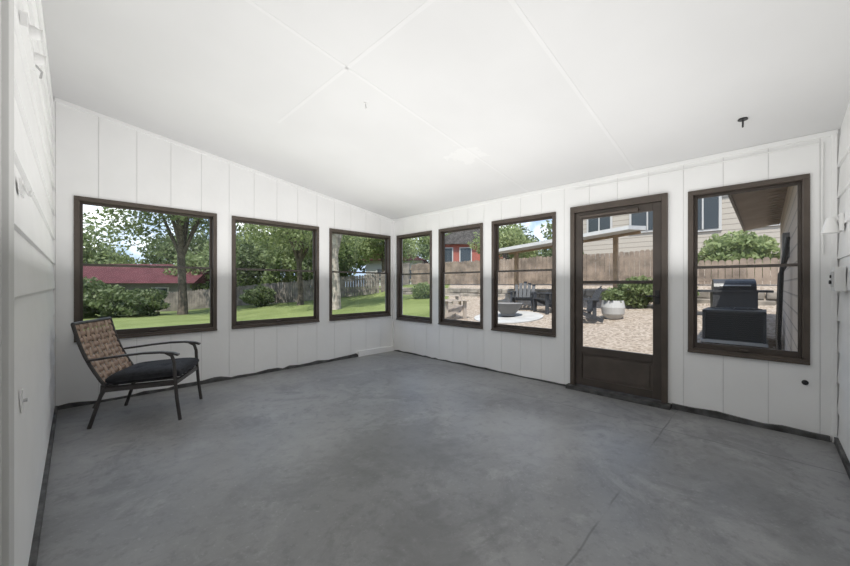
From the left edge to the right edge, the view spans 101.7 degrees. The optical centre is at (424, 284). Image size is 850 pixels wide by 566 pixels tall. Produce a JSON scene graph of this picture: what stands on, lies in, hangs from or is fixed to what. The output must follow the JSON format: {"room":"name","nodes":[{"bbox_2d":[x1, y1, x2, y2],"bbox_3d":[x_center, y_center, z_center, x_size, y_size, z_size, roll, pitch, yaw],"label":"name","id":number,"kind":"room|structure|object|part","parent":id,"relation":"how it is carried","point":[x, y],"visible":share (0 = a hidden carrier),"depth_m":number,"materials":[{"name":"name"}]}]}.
{"room":"sunroom","nodes":[
{"label":"sunroom","id":0,"kind":"room"},
{"bbox_2d":[14,0,54,565],"bbox_3d":[-1.705,-0.295,1.406,5.422,3.029,0.124,0,0,45],"label":"wall","id":1,"kind":"structure","parent":0,"point":[34,113],"depth_m":1.60,"materials":[{"name":"white"}]},
{"bbox_2d":[0,0,0,565],"bbox_3d":[-0.834,0.195,0.621,0.920,2.030,0.015,0,0,45],"label":"leaf","id":2,"kind":"object","parent":1,"relation":"attached to","point":[0,0],"visible":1,"depth_m":0.94,"materials":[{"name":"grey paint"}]},
{"bbox_2d":[1,0,13,565],"bbox_3d":[-0.831,0.145,0.624,1.140,2.150,0.024,0,0,45],"label":"door frame","id":3,"kind":"structure","parent":1,"relation":"attached to","point":[7,6],"depth_m":0.95,"materials":[{"name":"grey paint"}]},
{"bbox_2d":[21,389,27,412],"bbox_3d":[-1.451,0.420,1.252,0.025,0.080,0.015,0,0,45],"label":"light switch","id":4,"kind":"object","parent":1,"relation":"attached to","point":[23,400],"visible":1,"depth_m":1.24,"materials":[{"name":"white plastic"}]},
{"bbox_2d":[19,178,34,197],"bbox_3d":[-1.429,-0.343,1.243,0.080,0.055,0.033,0,0,45],"label":"coat hook","id":5,"kind":"object","parent":1,"relation":"attached to","point":[22,187],"visible":1,"depth_m":1.22,"materials":[{"name":"white plastic"}]},
{"bbox_2d":[19,10,46,78],"bbox_3d":[-1.529,-0.920,1.355,0.360,0.081,0.053,0,0,45],"label":"strip","id":6,"kind":"object","parent":1,"relation":"attached to","point":[29,32],"visible":1,"depth_m":1.29,"materials":[{"name":"white plastic"}]},
{"bbox_2d":[28,406,57,565],"bbox_3d":[-2.396,1.198,2.187,3.282,0.045,0.022,0,0,45],"label":"baseboard","id":7,"kind":"structure","parent":1,"relation":"attached to","point":[40,511],"depth_m":1.88,"materials":[{"name":"grey paint"}]},
{"bbox_2d":[53,97,391,405],"bbox_3d":[-2.134,-0.303,4.915,0.120,3.047,4.511,0,0,45],"label":"wall","id":8,"kind":"structure","parent":0,"point":[95,157],"depth_m":4.20,"materials":[{"name":"white"}]},
{"bbox_2d":[74,195,216,342],"bbox_3d":[-3.080,-0.153,3.915,0.120,1.463,1.260,0,0,45],"label":"frame","id":9,"kind":"object","parent":8,"relation":"attached to","point":[77,199],"visible":0.91,"depth_m":3.81,"materials":[{"name":"brown wood"}]},
{"bbox_2d":[80,201,211,336],"bbox_3d":[-3.092,-0.153,3.928,0.052,1.379,1.176,0,0,45],"label":"window","id":10,"kind":"structure","parent":8,"relation":"in","point":[205,325],"depth_m":3.87,"materials":[{"name":"brown metal"}]},
{"bbox_3d":[-3.103,-0.515,3.938,0.022,0.655,1.176,0,0,45],"label":"upper sash","id":11,"kind":"part","parent":10,"relation":"part of","materials":[{"name":"clear glass"}]},
{"bbox_2d":[55,97,392,220],"bbox_3d":[-2.085,-1.482,4.866,0.018,0.654,4.271,0,0,45],"label":"trim","id":12,"kind":"structure","parent":8,"relation":"attached to","point":[58,100],"depth_m":4.19,"materials":[{"name":"white wood"}]},
{"bbox_2d":[58,346,392,409],"bbox_3d":[-2.086,1.175,4.849,0.040,0.090,4.236,0,0,45],"label":"baseboard","id":13,"kind":"structure","parent":8,"relation":"attached to","point":[387,348],"depth_m":4.45,"materials":[{"name":"grey paint"}]},
{"bbox_2d":[236,220,314,324],"bbox_3d":[-2.102,-0.153,4.931,0.052,1.379,1.136,0,0,45],"label":"window","id":14,"kind":"structure","parent":8,"relation":"in","point":[313,271],"depth_m":4.99,"materials":[{"name":"brown wood"}]},
{"bbox_3d":[-2.112,-0.515,4.941,0.022,0.655,1.136,0,0,45],"label":"upper sash","id":15,"kind":"part","parent":14,"relation":"part of","materials":[{"name":"clear glass"}]},
{"bbox_2d":[232,216,319,328],"bbox_3d":[-2.089,-0.153,4.918,0.120,1.463,1.220,0,0,45],"label":"frame","id":16,"kind":"object","parent":8,"relation":"attached to","point":[234,218],"visible":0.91,"depth_m":4.79,"materials":[{"name":"brown wood"}]},
{"bbox_2d":[332,232,386,317],"bbox_3d":[-1.110,-0.153,5.934,0.052,1.379,1.156,0,0,45],"label":"window","id":17,"kind":"structure","parent":8,"relation":"in","point":[376,312],"depth_m":5.99,"materials":[{"name":"brown metal"}]},
{"bbox_3d":[-1.121,-0.515,5.944,0.022,0.655,1.156,0,0,45],"label":"upper sash","id":18,"kind":"part","parent":17,"relation":"part of","materials":[{"name":"clear glass"}]},
{"bbox_2d":[329,228,390,320],"bbox_3d":[-1.098,-0.153,5.921,0.120,1.463,1.240,0,0,45],"label":"frame","id":19,"kind":"object","parent":8,"relation":"attached to","point":[388,238],"visible":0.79,"depth_m":5.97,"materials":[{"name":"brown wood"}]},
{"bbox_2d":[36,351,849,565],"bbox_3d":[-0.206,1.295,3.009,5.542,0.150,4.511,0,0,45],"label":"floor","id":20,"kind":"structure","parent":0,"point":[391,458],"depth_m":2.18,"materials":[{"name":"grey paint"}]},
{"bbox_2d":[71,317,202,428],"bbox_3d":[-2.669,0.773,3.282,0.809,0.903,0.635,0,0,-17],"label":"armchair","id":21,"kind":"object","parent":20,"relation":"on","point":[125,373],"visible":1,"depth_m":3.10,"materials":[{"name":"black fabric"}]},
{"bbox_3d":[-2.933,0.609,3.200,0.256,0.576,0.578,0,0,-17],"label":"frame","id":22,"kind":"part","parent":21,"relation":"part of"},
{"bbox_3d":[-2.611,0.911,3.300,0.689,0.627,0.635,0,0,-17],"label":"metal frame","id":23,"kind":"part","parent":21,"relation":"part of","materials":[{"name":"black metal"}]},
{"bbox_2d":[105,358,198,383],"bbox_3d":[-2.569,0.812,3.313,0.550,0.120,0.544,-3,1,-17],"label":"seat cushion","id":24,"kind":"object","parent":21,"relation":"on","point":[156,370],"depth_m":3.12,"materials":[{"name":"black fabric"}]},
{"bbox_2d":[565,383,671,409],"bbox_3d":[2.074,1.198,3.766,1.014,0.045,0.190,0,0,45],"label":"threshold","id":25,"kind":"object","parent":20,"relation":"on","point":[578,387],"visible":0.67,"depth_m":3.67,"materials":[{"name":"grey paint"}]},
{"bbox_2d":[42,0,849,219],"bbox_3d":[-0.207,-1.545,3.150,5.942,0.832,4.911,0,0,45],"label":"ceiling","id":26,"kind":"structure","parent":0,"point":[669,81],"depth_m":2.57,"materials":[{"name":"white paint"}]},
{"bbox_2d":[245,0,634,191],"bbox_3d":[0.272,-1.499,2.537,3.612,0.620,4.112,0,0,6],"label":"trim","id":27,"kind":"structure","parent":26,"relation":"attached to","point":[513,3],"depth_m":2.44,"materials":[{"name":"white wood"}]},
{"bbox_2d":[738,117,747,127],"bbox_3d":[2.438,-1.235,2.652,0.060,0.068,0.060,0,0,45],"label":"ceiling hook","id":28,"kind":"object","parent":26,"relation":"hanging from","point":[743,119],"depth_m":2.65,"materials":[{"name":"black metal"}]},
{"bbox_2d":[394,130,839,440],"bbox_3d":[1.380,0.015,4.528,5.422,2.410,0.120,0,0,45],"label":"wall","id":29,"kind":"structure","parent":0,"point":[769,392],"depth_m":3.35,"materials":[{"name":"white"}]},
{"bbox_2d":[392,220,393,350],"bbox_3d":[-0.591,0.020,6.370,0.030,2.400,0.030,0,0,45],"label":"trim","id":30,"kind":"structure","parent":29,"relation":"attached to","point":[392,220],"depth_m":6.36,"materials":[{"name":"white wood"}]},
{"bbox_2d":[396,231,431,323],"bbox_3d":[-0.176,-0.120,6.024,0.880,1.530,0.120,0,0,45],"label":"frame","id":31,"kind":"object","parent":29,"relation":"attached to","point":[398,238],"visible":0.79,"depth_m":6.28,"materials":[{"name":"brown wood"}]},
{"bbox_2d":[400,234,429,319],"bbox_3d":[-0.164,-0.120,6.037,0.796,1.446,0.052,0,0,45],"label":"window","id":32,"kind":"structure","parent":29,"relation":"in","point":[401,316],"depth_m":6.13,"materials":[{"name":"brown wood"}]},
{"bbox_3d":[-0.153,-0.505,6.048,0.796,0.675,0.022,0,0,45],"label":"upper sash","id":33,"kind":"part","parent":32,"relation":"part of","materials":[{"name":"clear glass"}]},
{"bbox_2d":[438,223,482,328],"bbox_3d":[0.552,-0.120,5.304,0.857,1.530,0.120,0,0,45],"label":"frame","id":34,"kind":"object","parent":29,"relation":"attached to","point":[440,231],"visible":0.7,"depth_m":5.40,"materials":[{"name":"brown wood"}]},
{"bbox_2d":[442,227,479,325],"bbox_3d":[0.565,-0.120,5.317,0.773,1.446,0.052,0,0,45],"label":"window","id":35,"kind":"structure","parent":29,"relation":"in","point":[443,273],"depth_m":5.48,"materials":[{"name":"brown wood"}]},
{"bbox_3d":[0.575,-0.505,5.328,0.773,0.675,0.022,0,0,45],"label":"upper sash","id":36,"kind":"part","parent":35,"relation":"part of","materials":[{"name":"clear glass"}]},
{"bbox_2d":[491,212,555,336],"bbox_3d":[1.294,-0.120,4.571,0.923,1.530,0.120,0,0,45],"label":"frame","id":37,"kind":"object","parent":29,"relation":"attached to","point":[551,214],"visible":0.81,"depth_m":4.52,"materials":[{"name":"brown wood"}]},
{"bbox_2d":[495,217,551,332],"bbox_3d":[1.307,-0.120,4.584,0.839,1.446,0.052,0,0,45],"label":"window","id":38,"kind":"structure","parent":29,"relation":"in","point":[538,329],"depth_m":4.72,"materials":[{"name":"brown wood"}]},
{"bbox_3d":[1.317,-0.505,4.595,0.839,0.675,0.022,0,0,45],"label":"upper sash","id":39,"kind":"part","parent":38,"relation":"part of","materials":[{"name":"clear glass"}]},
{"bbox_2d":[394,350,829,441],"bbox_3d":[1.288,1.191,4.514,5.212,0.059,0.030,0,0,45],"label":"baseboard","id":40,"kind":"structure","parent":29,"relation":"attached to","point":[710,413],"depth_m":3.09,"materials":[{"name":"grey paint"}]},
{"bbox_2d":[393,129,837,221],"bbox_3d":[1.296,-1.171,4.514,5.282,0.038,0.018,0,0,45],"label":"trim","id":41,"kind":"structure","parent":29,"relation":"attached to","point":[827,133],"depth_m":3.48,"materials":[{"name":"white wood"}]},
{"bbox_2d":[575,202,660,399],"bbox_3d":[2.058,0.168,3.750,0.848,1.995,0.093,0,0,45],"label":"leaf","id":42,"kind":"object","parent":29,"relation":"attached to","point":[633,373],"depth_m":3.71,"materials":[{"name":"brown wood"}]},
{"bbox_3d":[2.064,-0.295,3.720,0.764,0.990,0.058,0,0,45],"label":"handle and closer","id":43,"kind":"part","parent":42,"relation":"part of","materials":[{"name":"black metal"}]},
{"bbox_2d":[570,193,667,402],"bbox_3d":[2.091,0.135,3.784,0.954,2.080,0.120,0,0,45],"label":"frame","id":44,"kind":"object","parent":29,"relation":"attached to","point":[663,197],"visible":0.82,"depth_m":3.47,"materials":[{"name":"brown wood"}]},
{"bbox_2d":[575,142,823,254],"bbox_3d":[2.435,-0.675,3.375,1.920,0.890,0.023,0,0,45],"label":"trim","id":45,"kind":"structure","parent":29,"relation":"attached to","point":[818,142],"depth_m":2.80,"materials":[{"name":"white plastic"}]},
{"bbox_2d":[694,181,801,357],"bbox_3d":[2.835,-0.120,3.074,0.699,1.446,0.052,0,0,45],"label":"window","id":46,"kind":"structure","parent":29,"relation":"in","point":[784,353],"depth_m":2.98,"materials":[{"name":"brown wood"}]},
{"bbox_2d":[739,265,747,351],"bbox_3d":[2.807,0.210,3.046,0.060,0.761,0.026,0,0,45],"label":"sash lock","id":47,"kind":"object","parent":46,"relation":"attached to","point":[740,265],"visible":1,"depth_m":3.04,"materials":[{"name":"brown metal"}]},
{"bbox_3d":[2.845,-0.495,3.085,0.699,0.695,0.022,0,0,45],"label":"upper sash","id":48,"kind":"part","parent":46,"relation":"part of","materials":[{"name":"clear glass"}]},
{"bbox_2d":[688,173,809,364],"bbox_3d":[2.822,-0.120,3.061,0.783,1.530,0.120,0,0,45],"label":"frame","id":49,"kind":"object","parent":29,"relation":"attached to","point":[805,178],"visible":0.98,"depth_m":2.90,"materials":[{"name":"brown wood"}]},
{"bbox_2d":[801,380,808,384],"bbox_3d":[3.055,0.790,2.779,0.040,0.040,0.012,0,0,45],"label":"cap","id":50,"kind":"object","parent":29,"relation":"attached to","point":[804,382],"visible":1,"depth_m":2.77,"materials":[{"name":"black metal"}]},
{"bbox_2d":[832,131,836,441],"bbox_3d":[3.162,0.020,2.669,0.026,2.400,0.020,0,0,45],"label":"trim","id":51,"kind":"structure","parent":29,"relation":"attached to","point":[834,133],"depth_m":2.66,"materials":[{"name":"white wood"}]},
{"bbox_2d":[837,101,849,461],"bbox_3d":[1.721,-0.303,1.105,0.124,3.047,4.511,0,0,45],"label":"wall","id":52,"kind":"structure","parent":0,"point":[843,316],"depth_m":2.44,"materials":[{"name":"white"}]},
{"bbox_2d":[820,213,843,233],"bbox_3d":[2.936,-0.435,2.497,0.106,0.130,0.100,0,0,45],"label":"wall lamp","id":53,"kind":"object","parent":52,"relation":"attached to","point":[832,225],"visible":1,"depth_m":2.47,"materials":[{"name":"white plastic"}]},
{"bbox_2d":[829,267,845,291],"bbox_3d":[2.921,-0.035,2.456,0.069,0.170,0.200,0,0,45],"label":"outlet box","id":54,"kind":"object","parent":52,"relation":"attached to","point":[837,281],"visible":1,"depth_m":2.38,"materials":[{"name":"white plastic"}]},
{"bbox_2d":[834,437,849,478],"bbox_3d":[1.669,1.195,1.149,0.022,0.050,4.201,0,0,45],"label":"baseboard","id":55,"kind":"structure","parent":52,"relation":"attached to","point":[842,454],"depth_m":2.38,"materials":[{"name":"grey paint"}]},
{"label":"outside","id":56,"kind":"structure","parent":0,"visible":0},
{"bbox_2d":[83,268,784,354],"bbox_3d":[-5.473,0.765,28.606,88.000,2.950,83.000,0,0,45],"label":"ground","id":57,"kind":"structure","parent":56,"point":[633,332],"depth_m":11.54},
{"bbox_2d":[83,276,127,317],"bbox_3d":[-16.639,0.707,16.669,3.705,2.253,3.377,0,0,7],"label":"shrub","id":58,"kind":"object","parent":57,"relation":"on","point":[89,287],"visible":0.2,"depth_m":16.54,"materials":[{"name":"green plant"}]},
{"bbox_2d":[83,214,144,263],"bbox_3d":[-38.081,-2.562,37.961,12.188,10.029,11.247,0,0,45],"label":"deciduous tree","id":59,"kind":"object","parent":57,"relation":"on","point":[90,255],"visible":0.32,"depth_m":37.75,"materials":[{"name":"green plant"}]},
{"bbox_2d":[83,287,169,316],"bbox_3d":[-14.654,0.901,16.952,3.803,1.565,3.522,0,0,45],"label":"shrub","id":60,"kind":"object","parent":57,"relation":"on","point":[128,302],"visible":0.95,"depth_m":16.34,"materials":[{"name":"green plant"}]},
{"bbox_2d":[83,264,209,292],"bbox_3d":[-23.506,0.520,28.852,11.600,4.400,6.000,0,0,-3],"label":"house","id":61,"kind":"structure","parent":57,"relation":"on","point":[130,278],"depth_m":26.94,"materials":[{"name":"red"}]},
{"bbox_2d":[135,220,208,263],"bbox_3d":[-27.799,-3.012,41.392,10.696,9.827,11.162,0,0,45],"label":"deciduous tree","id":62,"kind":"object","parent":57,"relation":"on","point":[162,254],"visible":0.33,"depth_m":39.13,"materials":[{"name":"green plant"}]},
{"bbox_2d":[83,207,267,314],"bbox_3d":[-12.357,-2.817,17.704,7.450,9.184,8.011,0,0,22],"label":"deciduous tree","id":63,"kind":"object","parent":57,"relation":"on","point":[181,226],"visible":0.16,"depth_m":17.65,"materials":[{"name":"green plant"}]},
{"bbox_2d":[163,250,209,289],"bbox_3d":[-19.103,-0.697,29.094,5.116,5.140,4.903,0,0,40],"label":"bush","id":64,"kind":"object","parent":57,"relation":"on","point":[201,260],"visible":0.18,"depth_m":27.64,"materials":[{"name":"green plant"}]},
{"bbox_2d":[194,225,290,279],"bbox_3d":[-19.983,-2.727,38.731,10.105,8.278,11.039,0,0,-21],"label":"deciduous tree","id":65,"kind":"object","parent":57,"relation":"on","point":[238,237],"visible":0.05,"depth_m":35.98,"materials":[{"name":"green plant"}]},
{"bbox_2d":[86,263,409,312],"bbox_3d":[-14.503,0.301,19.816,27.033,3.016,4.417,0,0,-7],"label":"fence","id":66,"kind":"object","parent":57,"relation":"on","point":[286,291],"visible":0.42,"depth_m":20.51,"materials":[{"name":"grey wood"}]},
{"bbox_2d":[236,240,276,286],"bbox_3d":[-14.947,-1.272,29.564,5.429,5.107,5.123,0,0,45],"label":"deciduous tree","id":67,"kind":"object","parent":57,"relation":"on","point":[243,259],"visible":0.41,"depth_m":28.46,"materials":[{"name":"green plant"}]},
{"bbox_2d":[239,284,276,306],"bbox_3d":[-9.325,0.662,19.289,1.839,1.378,2.027,0,0,45],"label":"shrub","id":68,"kind":"object","parent":57,"relation":"on","point":[256,296],"visible":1,"depth_m":18.99,"materials":[{"name":"green plant"}]},
{"bbox_2d":[256,236,306,284],"bbox_3d":[-11.554,-1.366,29.108,5.408,5.454,4.819,0,0,45],"label":"deciduous tree","id":69,"kind":"object","parent":57,"relation":"on","point":[273,260],"visible":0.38,"depth_m":27.54,"materials":[{"name":"green plant"}]},
{"bbox_2d":[237,222,368,304],"bbox_3d":[-6.632,-2.129,17.948,5.724,6.803,6.792,0,0,45],"label":"deciduous tree","id":70,"kind":"object","parent":57,"relation":"on","point":[290,235],"visible":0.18,"depth_m":17.58,"materials":[{"name":"green plant"}]},
{"bbox_2d":[294,229,341,309],"bbox_3d":[-3.877,-2.472,14.257,5.822,7.420,5.772,0,0,14],"label":"deciduous tree","id":71,"kind":"object","parent":57,"relation":"on","point":[336,238],"visible":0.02,"depth_m":14.20,"materials":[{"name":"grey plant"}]},
{"bbox_2d":[276,234,360,258],"bbox_3d":[-7.046,-2.213,23.462,5.762,6.554,5.355,0,0,-26],"label":"deciduous tree","id":72,"kind":"object","parent":57,"relation":"on","point":[289,247],"visible":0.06,"depth_m":21.88,"materials":[{"name":"green plant"}]},
{"bbox_2d":[295,244,356,280],"bbox_3d":[-7.817,-1.645,28.285,4.776,5.564,5.190,0,0,-2],"label":"bush","id":73,"kind":"object","parent":57,"relation":"on","point":[307,263],"visible":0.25,"depth_m":27.52,"materials":[{"name":"green plant"}]},
{"bbox_2d":[344,236,366,268],"bbox_3d":[-10.241,-3.408,42.409,8.382,8.100,9.247,0,0,15],"label":"deciduous tree","id":74,"kind":"object","parent":57,"relation":"on","point":[355,261],"visible":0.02,"depth_m":40.71,"materials":[{"name":"green plant"}]},
{"bbox_2d":[354,250,403,271],"bbox_3d":[-6.888,-3.506,48.988,10.386,8.417,10.119,0,0,45],"label":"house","id":75,"kind":"structure","parent":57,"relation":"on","point":[360,269],"depth_m":45.26,"materials":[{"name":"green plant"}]},
{"bbox_2d":[348,237,421,272],"bbox_3d":[-2.671,-2.337,25.553,5.432,5.831,5.139,0,0,45],"label":"deciduous tree","id":76,"kind":"object","parent":57,"relation":"on","point":[375,246],"visible":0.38,"depth_m":24.97,"materials":[{"name":"green plant"}]},
{"bbox_2d":[362,254,429,286],"bbox_3d":[-2.679,-1.230,34.279,6.000,4.300,6.000,0,0,5],"label":"garage","id":77,"kind":"structure","parent":57,"relation":"on","point":[375,266],"depth_m":31.88,"materials":[{"name":"grey"}]},
{"bbox_2d":[410,281,429,298],"bbox_3d":[0.007,0.293,16.172,1.427,0.881,1.478,0,0,45],"label":"shrub","id":78,"kind":"object","parent":57,"relation":"on","point":[416,292],"visible":0.76,"depth_m":15.87,"materials":[{"name":"green plant"}]},
{"bbox_2d":[403,233,449,262],"bbox_3d":[1.805,-4.031,51.201,10.155,9.227,11.415,0,0,45],"label":"deciduous tree","id":79,"kind":"object","parent":57,"relation":"on","point":[424,246],"visible":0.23,"depth_m":49.46,"materials":[{"name":"green plant"}]},
{"bbox_2d":[445,295,462,312],"bbox_3d":[0.752,0.480,11.467,0.899,0.880,0.820,0,0,15],"label":"chair","id":80,"kind":"object","parent":57,"relation":"on","point":[458,297],"visible":0.26,"depth_m":11.08,"materials":[{"name":"brown wood"}]},
{"bbox_2d":[445,299,468,318],"bbox_3d":[0.691,0.580,10.103,0.899,0.880,0.820,0,0,-25],"label":"chair","id":81,"kind":"object","parent":57,"relation":"on","point":[453,308],"visible":0.56,"depth_m":9.95,"materials":[{"name":"brown wood"}]},
{"bbox_2d":[445,229,502,261],"bbox_3d":[4.597,-2.780,35.713,7.600,6.000,8.200,0,0,7],"label":"neighbouring house","id":82,"kind":"structure","parent":57,"relation":"on","point":[457,248],"depth_m":33.34,"materials":[{"name":"paint"}]},
{"bbox_2d":[467,223,540,260],"bbox_3d":[4.707,-2.135,20.160,3.719,3.842,3.649,0,0,45],"label":"deciduous tree","id":83,"kind":"object","parent":57,"relation":"on","point":[508,237],"visible":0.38,"depth_m":19.37,"materials":[{"name":"green plant"}]},
{"bbox_2d":[474,311,542,323],"bbox_3d":[2.347,0.937,9.773,1.891,0.254,1.895,0,0,-41],"label":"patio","id":84,"kind":"structure","parent":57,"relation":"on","point":[521,316],"depth_m":9.42,"materials":[{"name":"concrete"}]},
{"bbox_2d":[498,302,522,315],"bbox_3d":[2.346,0.705,9.772,0.800,0.340,0.800,0,0,45],"label":"fire pit","id":85,"kind":"object","parent":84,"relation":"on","point":[505,308],"visible":0.88,"depth_m":9.54,"materials":[{"name":"grey concrete"}]},
{"bbox_2d":[503,224,540,259],"bbox_3d":[12.336,-4.340,50.124,9.602,9.304,9.418,0,0,22],"label":"deciduous tree","id":86,"kind":"object","parent":57,"relation":"on","point":[537,253],"visible":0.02,"depth_m":47.49,"materials":[{"name":"green plant"}]},
{"bbox_2d":[507,282,537,309],"bbox_3d":[3.129,0.350,11.006,0.820,0.880,0.899,0,0,25],"label":"chair","id":87,"kind":"object","parent":57,"relation":"on","point":[515,298],"visible":0.8,"depth_m":11.20,"materials":[{"name":"grey wood"}]},
{"bbox_2d":[410,249,652,283],"bbox_3d":[3.411,-0.565,14.976,11.800,1.130,0.140,0,0,45],"label":"fence","id":88,"kind":"object","parent":57,"relation":"on","point":[628,263],"visible":0.5,"depth_m":13.73,"materials":[{"name":"brown wood"}]},
{"bbox_2d":[530,292,551,312],"bbox_3d":[3.716,0.370,10.142,0.899,0.880,0.820,0,0,-15],"label":"chair","id":89,"kind":"object","parent":57,"relation":"on","point":[547,302],"visible":0.48,"depth_m":10.31,"materials":[{"name":"grey wood"}]},
{"bbox_2d":[540,220,551,251],"bbox_3d":[17.802,-4.531,39.010,9.411,8.359,9.578,0,0,10],"label":"deciduous tree","id":90,"kind":"object","parent":57,"relation":"on","point":[549,226],"visible":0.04,"depth_m":38.27,"materials":[{"name":"green plant"}]},
{"bbox_2d":[535,248,583,256],"bbox_3d":[6.103,-0.992,15.534,2.398,1.957,2.317,0,0,45],"label":"shrub","id":91,"kind":"object","parent":57,"relation":"on","point":[544,253],"visible":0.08,"depth_m":15.41,"materials":[{"name":"green plant"}]},
{"bbox_2d":[499,225,645,301],"bbox_3d":[4.213,-0.445,11.021,4.500,2.510,1.800,0,0,45],"label":"canopy","id":92,"kind":"object","parent":57,"relation":"on","point":[614,233],"visible":0.51,"depth_m":10.44,"materials":[{"name":"wood"}]},
{"bbox_2d":[403,287,776,305],"bbox_3d":[5.351,0.396,11.962,19.217,0.456,0.376,0,0,45],"label":"wall","id":93,"kind":"structure","parent":57,"relation":"on","point":[704,297],"depth_m":12.74,"materials":[{"name":"stone"}]},
{"bbox_2d":[583,286,603,322],"bbox_3d":[3.832,0.480,8.465,0.899,0.880,0.820,0,0,15],"label":"chair","id":94,"kind":"object","parent":57,"relation":"on","point":[591,302],"visible":0.59,"depth_m":8.14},
{"bbox_2d":[600,287,625,318],"bbox_3d":[4.663,0.454,8.597,0.584,0.793,0.549,0,0,-33],"label":"potted shrub","id":95,"kind":"object","parent":57,"relation":"on","point":[612,305],"visible":1,"depth_m":8.43,"materials":[{"name":"white ceramic"}]},
{"bbox_2d":[616,275,652,308],"bbox_3d":[6.038,0.226,9.896,1.210,0.996,1.189,0,0,45],"label":"shrub","id":96,"kind":"object","parent":57,"relation":"on","point":[635,296],"visible":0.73,"depth_m":9.63,"materials":[{"name":"green plant"}]},
{"bbox_2d":[583,195,779,271],"bbox_3d":[15.660,-3.530,18.266,13.400,7.700,9.400,0,0,45],"label":"neighbouring house","id":97,"kind":"structure","parent":57,"relation":"on","point":[717,214],"depth_m":17.04,"materials":[{"name":"beige wood"}]},
{"bbox_2d":[701,307,767,347],"bbox_3d":[5.409,0.705,6.043,0.840,0.590,0.840,0,0,45],"label":"storage box","id":98,"kind":"object","parent":57,"relation":"on","point":[744,326],"visible":1,"depth_m":5.77,"materials":[{"name":"plastic"}]},
{"bbox_2d":[697,279,773,307],"bbox_3d":[7.053,0.304,7.916,1.240,0.850,0.624,0,0,35],"label":"barbecue grill","id":99,"kind":"object","parent":57,"relation":"on","point":[723,292],"visible":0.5,"depth_m":7.73,"materials":[{"name":"grey metal"}]},
{"bbox_2d":[697,257,779,283],"bbox_3d":[10.542,-0.364,7.929,8.150,0.729,0.140,0,0,45],"label":"fence","id":100,"kind":"object","parent":57,"relation":"on","point":[717,273],"visible":0.38,"depth_m":9.59,"materials":[{"name":"brown wood"}]},
{"bbox_2d":[698,230,779,277],"bbox_3d":[10.490,-0.951,11.541,2.343,1.711,2.206,0,0,21],"label":"shrub","id":101,"kind":"object","parent":57,"relation":"on","point":[725,247],"visible":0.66,"depth_m":11.02,"materials":[{"name":"green plant"}]},
{"bbox_2d":[780,185,797,351],"bbox_3d":[5.582,0.020,4.866,0.700,2.800,5.630,0,0,45],"label":"house wing","id":102,"kind":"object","parent":57,"relation":"on","point":[788,222],"visible":0.1,"depth_m":4.07},
{"bbox_2d":[728,187,786,231],"bbox_3d":[5.213,-1.320,5.393,0.555,0.320,5.800,0,0,45],"label":"eave","id":103,"kind":"object","parent":102,"relation":"attached to","point":[762,208],"depth_m":5.47},
{"bbox_2d":[775,232,789,349],"bbox_3d":[4.421,0.279,4.275,0.120,1.818,1.137,0,0,45],"label":"cables","id":104,"kind":"object","parent":102,"relation":"attached to","point":[785,236],"visible":0.73,"depth_m":3.93,"materials":[{"name":"black metal"}]}
]}

